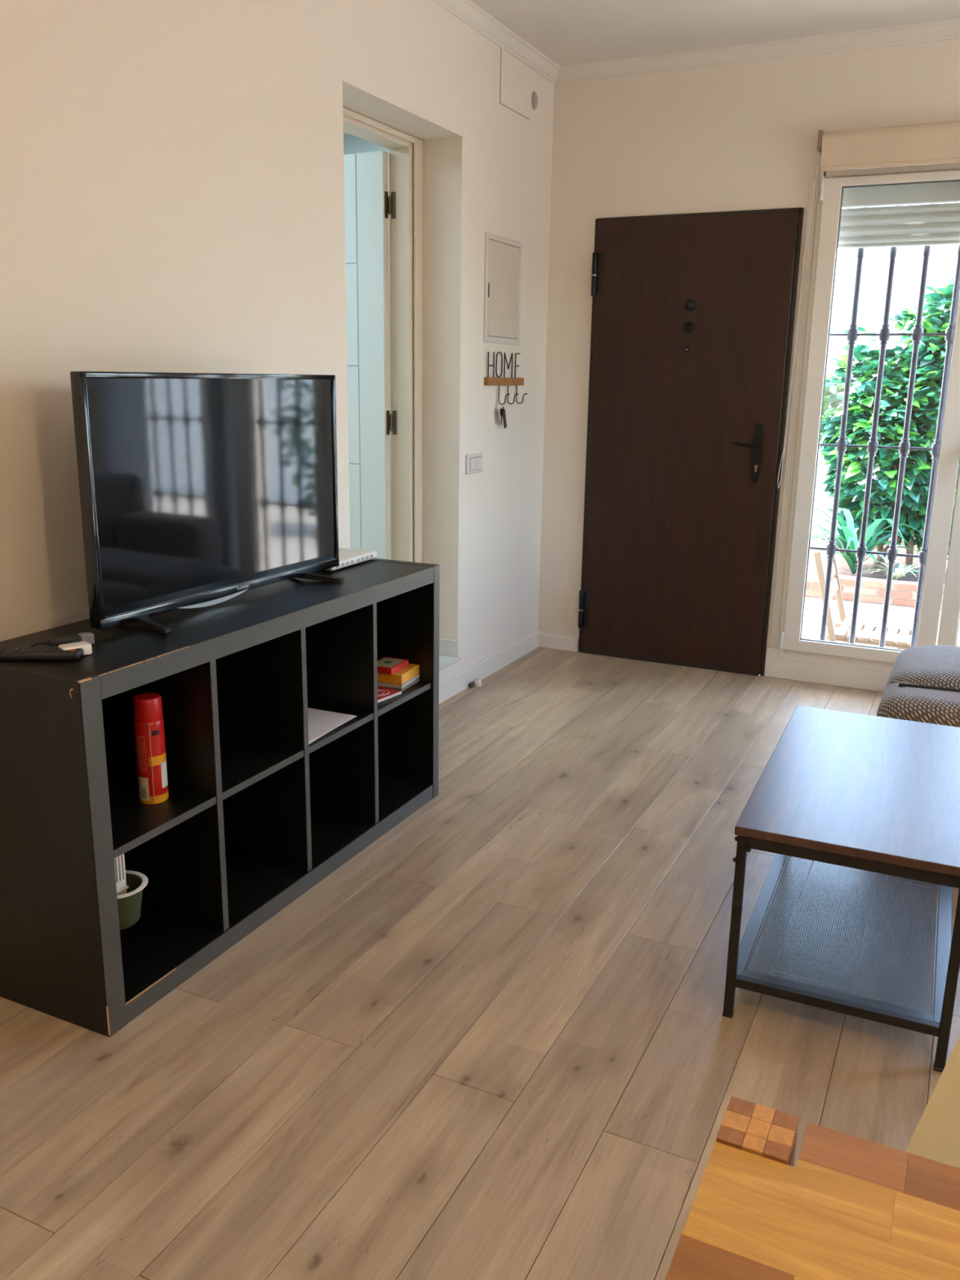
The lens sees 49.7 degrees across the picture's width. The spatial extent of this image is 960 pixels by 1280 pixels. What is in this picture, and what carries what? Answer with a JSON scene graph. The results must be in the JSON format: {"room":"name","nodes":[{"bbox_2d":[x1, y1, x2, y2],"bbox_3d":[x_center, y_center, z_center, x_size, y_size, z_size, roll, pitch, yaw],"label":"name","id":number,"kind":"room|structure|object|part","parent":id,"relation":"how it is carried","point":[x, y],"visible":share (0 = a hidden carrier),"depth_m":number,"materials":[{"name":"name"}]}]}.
{"room":"living room","nodes":[
{"label":"living room","id":0,"kind":"room"},
{"bbox_2d":[0,0,554,682],"bbox_3d":[-1.237,-0.582,2.202,0.190,2.755,6.800,8,16,25],"label":"wall","id":1,"kind":"structure","parent":0,"point":[172,180],"depth_m":3.00,"materials":[{"name":"paint"}]},
{"bbox_2d":[342,106,422,563],"bbox_3d":[-0.842,-0.941,4.239,0.914,2.128,0.862,8,16,25],"label":"door","id":2,"kind":"structure","parent":1,"relation":"in","point":[368,205],"depth_m":4.32,"materials":[{"name":"beige wood"}]},
{"bbox_3d":[-0.807,-1.796,4.358,0.673,0.414,0.004,8,16,25],"label":"panel","id":3,"kind":"part","parent":2,"relation":"part of","materials":[{"name":"white"}]},
{"bbox_3d":[-0.813,-1.395,4.460,0.673,0.406,0.004,8,16,25],"label":"panel","id":4,"kind":"part","parent":2,"relation":"part of","materials":[{"name":"white"}]},
{"bbox_3d":[-0.819,-0.997,4.561,0.673,0.406,0.004,8,16,25],"label":"panel","id":5,"kind":"part","parent":2,"relation":"part of","materials":[{"name":"white glass"}]},
{"bbox_3d":[-0.825,-0.600,4.662,0.673,0.406,0.004,8,16,25],"label":"panel","id":6,"kind":"part","parent":2,"relation":"part of","materials":[{"name":"white glass"}]},
{"bbox_3d":[-0.456,-0.951,4.392,0.123,2.063,0.004,8,16,25],"label":"panel","id":7,"kind":"part","parent":2,"relation":"part of","materials":[{"name":"white glass"}]},
{"bbox_2d":[465,453,483,474],"bbox_3d":[-0.023,-0.770,4.522,0.012,0.084,0.158,8,16,25],"label":"light switch","id":8,"kind":"object","parent":1,"relation":"attached to","point":[473,464],"visible":1,"depth_m":4.51,"materials":[{"name":"beige plastic"}]},
{"bbox_2d":[439,629,540,703],"bbox_3d":[-1.165,0.722,2.488,0.014,0.088,6.800,8,16,25],"label":"baseboard","id":9,"kind":"structure","parent":1,"relation":"attached to","point":[458,682],"depth_m":4.89,"materials":[{"name":"white paint"}]},
{"bbox_2d":[431,0,559,84],"bbox_3d":[-1.112,-1.875,1.819,0.046,0.058,6.798,8,16,25],"label":"trim","id":10,"kind":"structure","parent":1,"relation":"attached to","point":[466,11],"depth_m":4.22,"materials":[{"name":"paint"}]},
{"bbox_2d":[484,231,522,345],"bbox_3d":[0.104,-1.543,4.580,0.008,0.448,0.380,8,16,25],"label":"box","id":11,"kind":"object","parent":1,"relation":"attached to","point":[503,255],"visible":1,"depth_m":4.57,"materials":[{"name":"beige paint"}]},
{"bbox_2d":[484,351,527,404],"bbox_3d":[0.131,-1.181,4.674,0.063,0.231,0.394,8,16,25],"label":"key rack","id":12,"kind":"object","parent":1,"relation":"attached to","point":[499,380],"visible":1,"depth_m":4.65,"materials":[{"name":"brown wood"}]},
{"bbox_2d":[499,403,506,428],"bbox_3d":[0.105,-1.011,4.672,0.011,0.112,0.069,8,16,25],"label":"bunch","id":13,"kind":"object","parent":12,"relation":"hanging from","point":[502,411],"visible":1,"depth_m":4.67,"materials":[{"name":"silver metal"}]},
{"bbox_3d":[0.112,-1.170,4.686,0.021,0.034,0.394,8,16,25],"label":"rail","id":14,"kind":"part","parent":12,"relation":"part of","materials":[{"name":"brown wood"}]},
{"bbox_2d":[499,47,530,119],"bbox_3d":[0.153,-2.386,4.450,0.003,0.210,0.311,8,16,25],"label":"access panel","id":15,"kind":"object","parent":1,"relation":"attached to","point":[515,75],"visible":1,"depth_m":4.44,"materials":[{"name":"beige"}]},
{"bbox_2d":[531,91,537,110],"bbox_3d":[0.248,-2.413,4.632,0.016,0.078,0.052,8,16,25],"label":"wall nub","id":16,"kind":"structure","parent":1,"relation":"attached to","point":[534,97],"depth_m":4.62,"materials":[{"name":"grey paint"}]},
{"bbox_2d":[343,133,391,559],"bbox_3d":[-1.808,-1.187,4.508,2.910,2.465,3.600,8,16,25],"label":"wall","id":17,"kind":"structure","parent":0,"point":[352,144],"depth_m":5.54,"materials":[{"name":"white paint"}]},
{"bbox_2d":[439,637,456,656],"bbox_3d":[-0.183,0.028,4.636,0.171,0.075,0.010,8,16,25],"label":"baseboard reveal","id":18,"kind":"structure","parent":17,"relation":"attached to","point":[446,646],"depth_m":4.61,"materials":[{"name":"white paint"}]},
{"bbox_2d":[439,654,461,670],"bbox_3d":[-0.363,0.161,4.272,0.212,0.010,0.860,8,16,25],"label":"trim","id":19,"kind":"structure","parent":17,"relation":"attached to","point":[445,661],"depth_m":4.55,"materials":[{"name":"grey stone"}]},
{"bbox_2d":[0,646,959,1279],"bbox_3d":[0.606,1.073,1.695,3.950,0.150,6.800,8,16,25],"label":"floor","id":20,"kind":"structure","parent":0,"point":[495,1041],"depth_m":2.20,"materials":[{"name":"brown"}]},
{"bbox_2d":[0,558,439,1037],"bbox_3d":[-0.634,0.279,2.837,0.391,0.790,1.491,8,16,25],"label":"shelving unit","id":21,"kind":"object","parent":20,"relation":"on","point":[255,815],"visible":0.93,"depth_m":2.53,"materials":[{"name":"black wood"}]},
{"bbox_2d":[0,645,84,660],"bbox_3d":[-0.940,0.027,2.163,0.210,0.020,0.054,0,14,-4],"label":"remote control","id":22,"kind":"object","parent":21,"relation":"on","point":[6,653],"visible":1,"depth_m":2.14,"materials":[{"name":"black plastic"}]},
{"bbox_3d":[-0.947,0.434,2.209,0.390,0.790,0.052,8,16,25],"label":"panel","id":23,"kind":"part","parent":21,"relation":"part of","materials":[{"name":"black wood"}]},
{"bbox_2d":[21,631,94,646],"bbox_3d":[-0.921,0.003,2.254,0.153,0.024,0.056,-3,15,-16],"label":"charging cable","id":24,"kind":"object","parent":21,"relation":"on","point":[88,637],"visible":0.66,"depth_m":2.25,"materials":[{"name":"black plastic"}]},
{"bbox_2d":[57,640,92,655],"bbox_3d":[-0.861,0.019,2.195,0.060,0.023,0.053,-12,19,-41],"label":"power adapter","id":25,"kind":"object","parent":21,"relation":"on","point":[86,646],"visible":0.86,"depth_m":2.19,"materials":[{"name":"white plastic"}]},
{"bbox_2d":[116,870,148,929],"bbox_3d":[-0.802,0.581,2.289,0.136,0.091,0.136,8,16,25],"label":"plastic tub","id":26,"kind":"object","parent":21,"relation":"in","point":[129,904],"visible":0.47,"depth_m":2.27,"materials":[{"name":"green plastic"}]},
{"bbox_2d":[114,853,128,895],"bbox_3d":[-0.794,0.534,2.277,0.012,0.137,0.044,8,16,25],"label":"comb","id":27,"kind":"object","parent":26,"relation":"in","point":[119,862],"visible":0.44,"depth_m":2.28,"materials":[{"name":"white plastic"}]},
{"bbox_2d":[133,692,168,804],"bbox_3d":[-0.762,0.250,2.394,0.067,0.252,0.067,8,16,25],"label":"spray can","id":28,"kind":"object","parent":21,"relation":"on","point":[148,722],"visible":1,"depth_m":2.37,"materials":[{"name":"red metal"}]},
{"bbox_3d":[-0.865,0.392,2.380,0.372,0.018,0.335,8,16,25],"label":"shelf","id":29,"kind":"part","parent":21,"relation":"part of","materials":[{"name":"black wood"}]},
{"bbox_2d":[70,371,343,633],"bbox_3d":[-0.652,-0.391,2.684,0.227,0.583,0.950,8,16,25],"label":"television","id":30,"kind":"object","parent":21,"relation":"on","point":[197,490],"visible":1,"depth_m":2.57,"materials":[{"name":"black plastic"}]},
{"bbox_3d":[-0.688,-0.101,2.665,0.012,0.018,0.274,8,16,25],"label":"silver trim","id":31,"kind":"part","parent":30,"relation":"part of","materials":[{"name":"grey metal"}]},
{"bbox_3d":[-0.627,-0.080,2.753,0.389,0.051,1.398,8,16,25],"label":"panel","id":32,"kind":"part","parent":21,"relation":"part of","materials":[{"name":"black wood"}]},
{"bbox_3d":[-0.711,0.316,2.690,0.372,0.018,0.335,8,16,25],"label":"shelf","id":33,"kind":"part","parent":21,"relation":"part of","materials":[{"name":"black wood"}]},
{"bbox_3d":[-0.638,0.636,2.935,0.388,0.050,1.398,8,16,25],"label":"panel","id":34,"kind":"part","parent":21,"relation":"part of","materials":[{"name":"black wood"}]},
{"bbox_2d":[308,729,332,744],"bbox_3d":[-0.523,0.245,2.938,0.220,0.002,0.270,6,15,21],"label":"paper sheet","id":35,"kind":"object","parent":21,"relation":"on","point":[331,730],"visible":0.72,"depth_m":2.84,"materials":[{"name":"beige paper"}]},
{"bbox_3d":[-0.537,0.243,2.935,0.225,0.002,0.274,8,16,25],"label":"paper sheet","id":36,"kind":"object","parent":35,"relation":"on","visible":0},
{"bbox_2d":[307,707,356,742],"bbox_3d":[-0.515,0.239,2.943,0.227,0.002,0.276,8,16,25],"label":"paper sheet","id":37,"kind":"object","parent":36,"relation":"on","point":[320,722],"visible":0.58,"depth_m":2.97,"materials":[{"name":"white paper"}]},
{"bbox_3d":[-0.557,0.239,3.000,0.372,0.018,0.335,8,16,25],"label":"shelf","id":38,"kind":"part","parent":21,"relation":"part of","materials":[{"name":"black wood"}]},
{"bbox_2d":[324,547,377,571],"bbox_3d":[-0.466,-0.257,3.298,0.166,0.028,0.277,7,16,23],"label":"router","id":39,"kind":"object","parent":21,"relation":"on","point":[347,557],"visible":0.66,"depth_m":3.30,"materials":[{"name":"white plastic"}]},
{"bbox_2d":[377,686,401,702],"bbox_3d":[-0.317,0.170,3.228,0.092,0.010,0.120,10,17,32],"label":"pack","id":40,"kind":"object","parent":21,"relation":"on","point":[384,694],"visible":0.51,"depth_m":3.23,"materials":[{"name":"red cardboard"}]},
{"bbox_2d":[377,678,419,691],"bbox_3d":[-0.278,0.138,3.358,0.125,0.010,0.150,6,15,21],"label":"game box","id":41,"kind":"object","parent":21,"relation":"on","point":[418,679],"visible":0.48,"depth_m":3.30,"materials":[{"name":"brown"}]},
{"bbox_2d":[377,674,419,688],"bbox_3d":[-0.278,0.126,3.355,0.125,0.012,0.150,6,15,20],"label":"game box","id":42,"kind":"object","parent":41,"relation":"on","point":[380,684],"visible":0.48,"depth_m":3.29,"materials":[{"name":"grey cardboard"}]},
{"bbox_2d":[377,663,419,684],"bbox_3d":[-0.278,0.104,3.349,0.122,0.031,0.148,6,15,20],"label":"game box","id":43,"kind":"object","parent":42,"relation":"on","point":[403,675],"visible":0.54,"depth_m":3.29,"materials":[{"name":"orange"}]},
{"bbox_2d":[377,657,408,674],"bbox_3d":[-0.296,0.081,3.327,0.088,0.021,0.120,7,15,22],"label":"game box","id":44,"kind":"object","parent":43,"relation":"on","point":[388,665],"visible":0.91,"depth_m":3.31,"materials":[{"name":"red cardboard"}]},
{"bbox_3d":[-0.295,0.072,3.325,0.070,0.001,0.096,7,15,22],"label":"printed lid","id":45,"kind":"part","parent":44,"relation":"part of","materials":[{"name":"beige"}]},
{"bbox_3d":[-0.403,0.163,3.310,0.372,0.018,0.335,8,16,25],"label":"shelf","id":46,"kind":"part","parent":21,"relation":"part of","materials":[{"name":"black wood"}]},
{"bbox_3d":[-0.319,0.122,3.473,0.390,0.790,0.038,8,16,25],"label":"panel","id":47,"kind":"part","parent":21,"relation":"part of","materials":[{"name":"black wood"}]},
{"bbox_2d":[468,678,481,688],"bbox_3d":[-0.025,0.196,4.734,0.070,0.034,0.036,-10,18,-36],"label":"door stop","id":48,"kind":"object","parent":20,"relation":"on","point":[477,682],"visible":1,"depth_m":4.73,"materials":[{"name":"white plastic"}]},
{"bbox_2d":[664,1096,959,1279],"bbox_3d":[0.419,0.937,0.386,0.927,0.753,1.007,8,16,25],"label":"dining table","id":49,"kind":"object","parent":20,"relation":"on","point":[851,1207],"visible":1,"depth_m":0.80,"materials":[{"name":"brown wood"}]},
{"bbox_3d":[0.234,0.787,0.983,0.059,0.744,0.059,8,16,25],"label":"leg","id":50,"kind":"part","parent":49,"relation":"part of","materials":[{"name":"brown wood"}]},
{"bbox_2d":[722,705,959,1072],"bbox_3d":[0.939,0.542,2.567,0.467,0.460,0.935,7,16,23],"label":"coffee table","id":51,"kind":"object","parent":20,"relation":"on","point":[875,794],"visible":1,"depth_m":2.36,"materials":[{"name":"brown wood"}]},
{"bbox_3d":[0.557,0.625,2.258,0.022,0.439,0.022,7,16,23],"label":"leg","id":52,"kind":"part","parent":51,"relation":"part of","materials":[{"name":"black metal"}]},
{"bbox_3d":[0.753,0.776,2.206,0.414,0.022,0.018,7,16,23],"label":"shelf rail","id":53,"kind":"part","parent":51,"relation":"part of","materials":[{"name":"black metal"}]},
{"bbox_3d":[0.939,0.671,2.601,0.388,0.005,0.826,7,16,23],"label":"frame","id":54,"kind":"part","parent":51,"relation":"part of","materials":[{"name":"grey metal"}]},
{"bbox_3d":[0.939,0.669,2.600,0.450,0.004,0.880,7,16,23],"label":"shelf frame","id":55,"kind":"part","parent":51,"relation":"part of","materials":[{"name":"grey metal"}]},
{"bbox_3d":[0.953,0.675,2.087,0.022,0.439,0.022,7,16,23],"label":"leg","id":56,"kind":"part","parent":51,"relation":"part of","materials":[{"name":"black metal"}]},
{"bbox_2d":[876,644,959,727],"bbox_3d":[2.149,0.162,3.442,1.450,0.800,1.310,8,16,25],"label":"sofa","id":57,"kind":"object","parent":20,"relation":"on","point":[923,683],"visible":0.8,"depth_m":3.26,"materials":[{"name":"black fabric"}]},
{"bbox_2d":[889,644,959,688],"bbox_3d":[1.941,0.133,3.296,1.168,0.072,0.515,8,16,25],"label":"seat cushion","id":58,"kind":"object","parent":57,"relation":"on","point":[928,666],"depth_m":3.37,"materials":[{"name":"grey fabric"}]},
{"bbox_2d":[905,1035,959,1168],"bbox_3d":[0.565,0.755,0.893,0.516,0.860,0.440,8,16,25],"label":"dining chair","id":59,"kind":"object","parent":20,"relation":"on","point":[936,1135],"visible":0.25,"depth_m":1.05,"materials":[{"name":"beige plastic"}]},
{"bbox_2d":[470,0,959,66],"bbox_3d":[0.666,-1.748,1.003,4.340,0.150,7.260,8,16,25],"label":"ceiling","id":60,"kind":"structure","parent":0,"point":[566,32],"depth_m":4.10,"materials":[{"name":"beige paint"}]},
{"bbox_2d":[537,38,959,675],"bbox_3d":[2.165,-1.095,4.422,4.340,2.755,0.260,8,16,25],"label":"wall","id":61,"kind":"structure","parent":0,"point":[740,136],"depth_m":4.66,"materials":[{"name":"paint"}]},
{"bbox_2d":[539,632,578,651],"bbox_3d":[0.412,0.012,5.409,0.214,0.072,0.014,8,16,25],"label":"baseboard","id":62,"kind":"structure","parent":61,"relation":"attached to","point":[546,640],"depth_m":5.40,"materials":[{"name":"white paint"}]},
{"bbox_2d":[577,207,804,675],"bbox_3d":[0.940,-0.895,4.888,0.946,2.101,0.076,8,16,25],"label":"door","id":63,"kind":"structure","parent":61,"relation":"in","point":[691,314],"depth_m":4.87,"materials":[{"name":"black wood"}]},
{"bbox_3d":[1.216,-0.891,4.733,0.116,0.026,0.044,8,16,25],"label":"handle","id":64,"kind":"part","parent":63,"relation":"part of","materials":[{"name":"black metal"}]},
{"bbox_3d":[1.269,-0.856,4.744,0.047,0.276,0.007,8,16,25],"label":"handle plate","id":65,"kind":"part","parent":63,"relation":"part of","materials":[{"name":"black metal"}]},
{"bbox_2d":[555,18,959,84],"bbox_3d":[2.114,-2.370,3.958,3.950,0.058,0.046,8,16,25],"label":"trim","id":66,"kind":"structure","parent":61,"relation":"attached to","point":[948,29],"depth_m":4.37,"materials":[{"name":"paint"}]},
{"bbox_2d":[769,162,959,672],"bbox_3d":[2.014,-0.882,4.383,1.379,2.167,0.132,8,16,25],"label":"window","id":67,"kind":"structure","parent":61,"relation":"in","point":[787,642],"depth_m":4.53,"materials":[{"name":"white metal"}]},
{"bbox_3d":[1.416,-0.964,4.663,0.025,2.040,0.004,8,16,25],"label":"moulding","id":68,"kind":"part","parent":67,"relation":"part of","materials":[{"name":"white metal"}]},
{"bbox_2d":[777,120,959,488],"bbox_3d":[1.968,-1.330,4.259,1.347,1.491,0.094,8,16,25],"label":"roller blind","id":69,"kind":"object","parent":67,"relation":"attached to","point":[933,143],"visible":1,"depth_m":4.21,"materials":[{"name":"beige fabric"}]},
{"bbox_3d":[1.399,-1.371,4.542,0.023,1.414,0.075,-10,18,-38],"label":"cord","id":70,"kind":"part","parent":69,"relation":"part of","materials":[{"name":"white plastic"}]},
{"bbox_2d":[837,181,959,248],"bbox_3d":[2.085,-1.782,4.233,1.230,0.300,0.044,8,16,25],"label":"roller shutter","id":71,"kind":"object","parent":67,"relation":"attached to","point":[928,223],"visible":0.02,"depth_m":4.37,"materials":[{"name":"white plastic"}]},
{"bbox_3d":[2.317,-0.843,4.249,0.602,2.060,0.056,8,16,25],"label":"sash","id":72,"kind":"part","parent":67,"relation":"part of","materials":[{"name":"white metal"}]},
{"bbox_2d":[809,203,959,647],"bbox_3d":[2.075,-0.904,4.503,1.343,2.118,0.047,8,16,25],"label":"window grille","id":73,"kind":"object","parent":61,"relation":"in","point":[884,334],"visible":0.83,"depth_m":4.62,"materials":[{"name":"metal"}]},
{"bbox_3d":[2.073,-0.830,4.522,1.343,0.010,0.012,8,16,25],"label":"rail","id":74,"kind":"part","parent":73,"relation":"part of","materials":[{"name":"metal"}]},
{"bbox_3d":[2.066,-0.366,4.639,1.343,0.010,0.012,8,16,25],"label":"rail","id":75,"kind":"part","parent":73,"relation":"part of","materials":[{"name":"metal"}]},
{"bbox_3d":[2.080,-1.300,4.402,1.343,0.010,0.012,8,16,25],"label":"rail","id":76,"kind":"part","parent":73,"relation":"part of","materials":[{"name":"metal"}]},
{"bbox_2d":[764,646,890,692],"bbox_3d":[1.988,0.186,4.669,1.379,0.145,0.017,8,16,25],"label":"baseboard","id":77,"kind":"structure","parent":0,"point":[833,675],"depth_m":4.84,"materials":[{"name":"white paint"}]},
{"label":"outside","id":78,"kind":"structure","parent":0,"visible":0},
{"bbox_2d":[801,596,959,648],"bbox_3d":[6.566,-0.474,9.251,16.000,0.100,11.740,8,16,25],"label":"patio","id":79,"kind":"structure","parent":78,"point":[813,606],"depth_m":7.68,"materials":[{"name":"beige concrete"}]},
{"bbox_2d":[804,572,821,598],"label":"brick planter","id":80,"kind":"object","parent":79,"relation":"on","point":[812,588],"depth_m":8.26,"materials":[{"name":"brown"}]},
{"bbox_2d":[838,574,856,601],"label":"brick planter","id":81,"kind":"object","parent":79,"relation":"on","point":[847,583],"depth_m":8.15,"materials":[{"name":"brown brick"}]},
{"bbox_2d":[858,577,886,604],"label":"brick planter","id":82,"kind":"object","parent":79,"relation":"on","point":[873,590],"depth_m":8.07,"materials":[{"name":"brown brick"}]},
{"bbox_2d":[813,539,937,649],"bbox_3d":[2.099,-0.066,5.523,0.624,0.842,0.484,8,16,25],"label":"garden chair","id":83,"kind":"object","parent":79,"relation":"on","point":[842,634],"visible":0.57,"depth_m":5.45,"materials":[{"name":"brown wood"}]},
{"bbox_3d":[1.830,-0.045,5.399,0.248,0.828,0.024,8,16,25],"label":"post","id":84,"kind":"part","parent":83,"relation":"part of","materials":[{"name":"brown wood"}]},
{"bbox_3d":[2.030,-0.145,5.801,0.248,0.828,0.024,8,16,25],"label":"post","id":85,"kind":"part","parent":83,"relation":"part of","materials":[{"name":"brown wood"}]},
{"bbox_3d":[2.054,0.012,5.373,0.490,0.026,0.030,8,16,25],"label":"seat rail","id":86,"kind":"part","parent":83,"relation":"part of","materials":[{"name":"brown wood"}]},
{"bbox_3d":[2.193,-0.057,5.653,0.490,0.026,0.030,8,16,25],"label":"seat rail","id":87,"kind":"part","parent":83,"relation":"part of","materials":[{"name":"brown wood"}]},
{"bbox_2d":[807,534,946,584],"bbox_3d":[4.245,-0.571,9.007,5.000,0.140,2.540,8,16,25],"label":"soil","id":88,"kind":"object","parent":79,"relation":"on","point":[843,569],"depth_m":9.05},
{"bbox_2d":[810,500,925,573],"bbox_3d":[3.000,-0.817,8.377,1.293,0.572,1.358,8,16,25],"label":"leafy plant","id":89,"kind":"object","parent":88,"relation":"on","point":[847,539],"visible":0.73,"depth_m":8.28,"materials":[{"name":"green plant"}]},
{"bbox_2d":[818,276,959,573],"bbox_3d":[3.691,-1.750,8.473,2.057,2.491,1.239,8,16,25],"label":"shrub","id":90,"kind":"object","parent":88,"relation":"on","point":[932,348],"visible":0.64,"depth_m":8.37,"materials":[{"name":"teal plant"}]},
{"bbox_3d":[3.392,-1.131,8.606,0.125,1.207,0.140,-11,19,-39],"label":"stem","id":91,"kind":"part","parent":90,"relation":"part of","materials":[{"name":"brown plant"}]},
{"bbox_3d":[3.516,-0.902,8.537,0.573,0.820,0.088,2,14,5],"label":"stem","id":92,"kind":"part","parent":90,"relation":"part of","materials":[{"name":"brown plant"}]},
{"bbox_3d":[3.692,-1.406,8.482,0.255,1.804,0.073,-2,15,-11],"label":"stem","id":93,"kind":"part","parent":90,"relation":"part of","materials":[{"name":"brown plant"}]},
{"bbox_2d":[862,560,919,580],"bbox_3d":[3.304,-0.536,8.107,0.646,0.169,0.700,-7,16,-29],"label":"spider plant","id":94,"kind":"object","parent":88,"relation":"on","point":[898,572],"visible":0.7,"depth_m":8.11,"materials":[{"name":"green plant"}]},
{"bbox_2d":[811,249,957,541],"bbox_3d":[6.748,-2.008,9.205,16.000,2.900,0.200,8,16,25],"label":"sky","id":95,"kind":"structure","parent":79,"relation":"on","point":[942,264],"depth_m":10.19,"materials":[{"name":"white"}]},
{"bbox_2d":[889,579,917,608],"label":"brick planter","id":96,"kind":"object","parent":79,"relation":"on","point":[903,593],"depth_m":7.98,"materials":[{"name":"brown brick"}]}
]}

